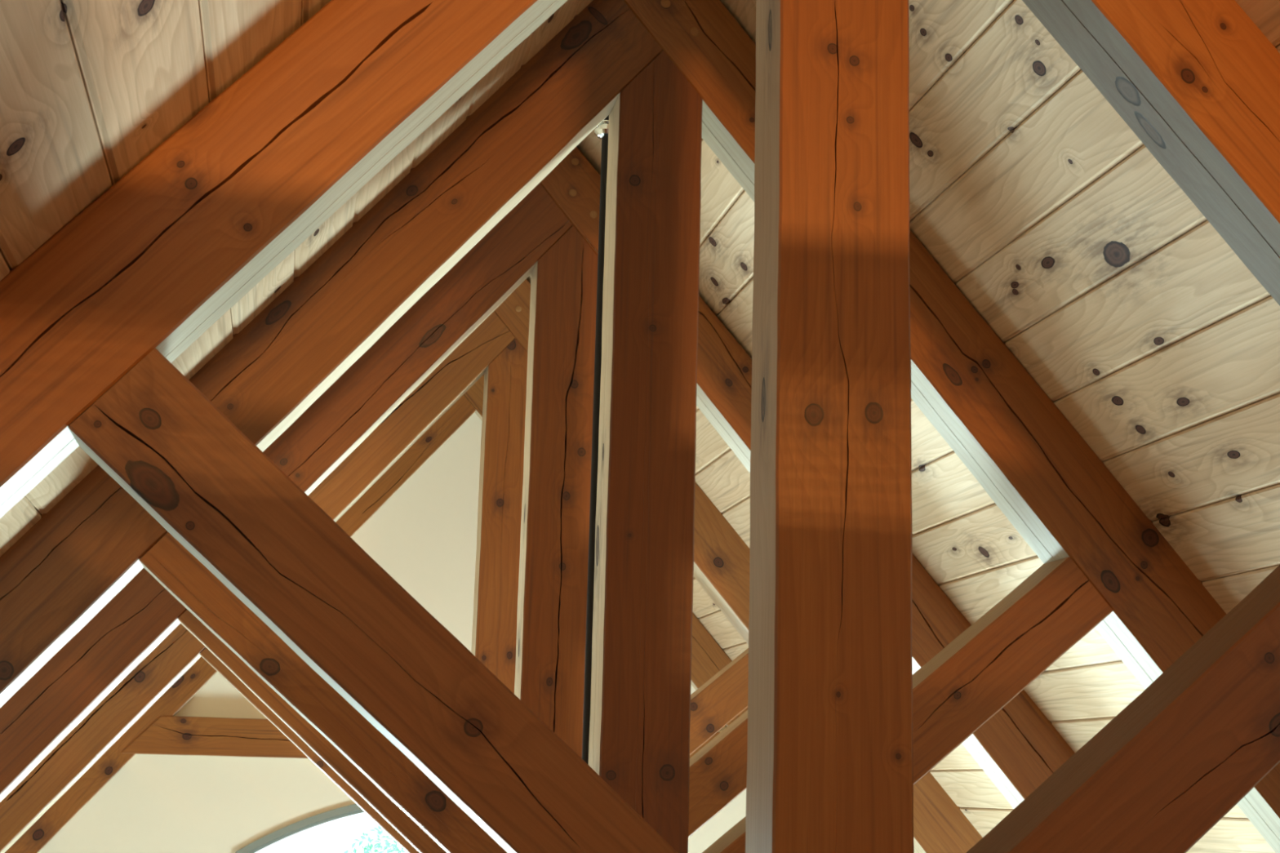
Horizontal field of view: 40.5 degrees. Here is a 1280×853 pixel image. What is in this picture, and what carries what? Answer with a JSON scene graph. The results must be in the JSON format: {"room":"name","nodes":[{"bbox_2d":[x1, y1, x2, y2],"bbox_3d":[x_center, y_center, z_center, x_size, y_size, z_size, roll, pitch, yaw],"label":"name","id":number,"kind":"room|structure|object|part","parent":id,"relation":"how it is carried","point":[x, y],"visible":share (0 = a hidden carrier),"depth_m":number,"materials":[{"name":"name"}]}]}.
{"room":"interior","nodes":[
{"label":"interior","id":0,"kind":"room"},
{"bbox_2d":[0,0,593,556],"bbox_3d":[-1.265,0.213,2.129,3.187,3.669,11.076,4,-12,-11],"label":"ceiling","id":1,"kind":"structure","parent":0,"point":[89,89],"depth_m":2.23,"materials":[{"name":"beige wood"}]},
{"bbox_2d":[582,115,608,764],"bbox_3d":[-0.123,0.462,4.453,0.088,2.850,0.088,4,-12,-11],"label":"hanging rod","id":2,"kind":"object","parent":1,"relation":"hanging from","point":[601,131],"visible":0.36,"depth_m":4.53,"materials":[{"name":"black metal"}]},
{"bbox_2d":[38,413,746,852],"bbox_3d":[-0.866,2.719,7.552,6.300,6.270,0.200,4,-12,-11],"label":"wall","id":3,"kind":"structure","parent":0,"point":[424,536],"depth_m":7.55,"materials":[{"name":"beige paint"}]},
{"bbox_2d":[235,804,364,852],"bbox_3d":[-0.857,2.776,7.483,1.864,2.334,0.112,4,-12,-11],"label":"window","id":4,"kind":"structure","parent":3,"relation":"in","point":[349,810],"depth_m":7.52,"materials":[{"name":"paint"}]},
{"bbox_2d":[4,374,747,852],"bbox_3d":[-0.810,1.263,7.765,5.438,3.301,0.144,4,-12,-11],"label":"roof truss","id":5,"kind":"object","parent":3,"relation":"attached to","point":[157,731],"visible":0.19,"depth_m":7.48,"materials":[{"name":"brown wood"}]},
{"bbox_2d":[526,0,1279,852],"bbox_3d":[1.845,0.385,2.740,3.187,3.619,11.076,4,-12,-11],"label":"ceiling","id":6,"kind":"structure","parent":0,"point":[1048,213],"depth_m":3.75,"materials":[{"name":"beige wood"}]},
{"bbox_2d":[0,279,982,852],"bbox_3d":[-0.539,0.997,6.461,5.438,3.297,0.150,4,-12,-11],"label":"roof truss","id":7,"kind":"object","parent":6,"relation":"attached to","point":[497,349],"visible":0.35,"depth_m":6.53,"materials":[{"name":"brown wood"}]},
{"bbox_3d":[-0.528,0.802,6.504,0.191,2.304,0.147,4,-12,-11],"label":"king post","id":8,"kind":"part","parent":7,"relation":"part of","materials":[{"name":"brown wood"}]},
{"bbox_2d":[0,146,1075,852],"bbox_3d":[-0.267,0.734,5.151,5.438,3.308,0.150,4,-12,-11],"label":"roof truss","id":9,"kind":"object","parent":6,"relation":"attached to","point":[551,235],"visible":0.46,"depth_m":5.18,"materials":[{"name":"brown wood"}]},
{"bbox_3d":[-0.261,0.526,5.197,0.196,2.320,0.147,4,-12,-11],"label":"king post","id":10,"kind":"part","parent":9,"relation":"part of","materials":[{"name":"brown wood"}]},
{"bbox_2d":[0,0,1279,852],"bbox_3d":[0.277,0.181,2.540,5.438,3.263,0.147,4,-12,-11],"label":"roof truss","id":11,"kind":"object","parent":6,"relation":"attached to","point":[94,322],"visible":1,"depth_m":2.46,"materials":[{"name":"brown wood"}]},
{"bbox_3d":[0.282,0.007,2.576,0.205,2.287,0.147,4,-12,-11],"label":"king post","id":12,"kind":"part","parent":11,"relation":"part of","materials":[{"name":"brown wood"}]},
{"bbox_2d":[0,0,1279,852],"bbox_3d":[0.005,0.461,3.844,5.438,3.306,0.150,4,-12,-11],"label":"roof truss","id":13,"kind":"object","parent":6,"relation":"attached to","point":[668,76],"visible":0.77,"depth_m":3.90,"materials":[{"name":"brown wood"}]},
{"bbox_3d":[0.009,0.264,3.886,0.199,2.308,0.147,4,-12,-11],"label":"king post","id":14,"kind":"part","parent":13,"relation":"part of","materials":[{"name":"brown wood"}]},
{"label":"outside","id":15,"kind":"structure","parent":0,"visible":0},
{"bbox_2d":[344,825,408,852],"bbox_3d":[-1.906,5.106,13.663,1.598,4.059,1.423,4,-12,-11],"label":"tree","id":16,"kind":"object","parent":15,"point":[388,845],"visible":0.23,"depth_m":14.00,"materials":[{"name":"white plant"}]}
]}

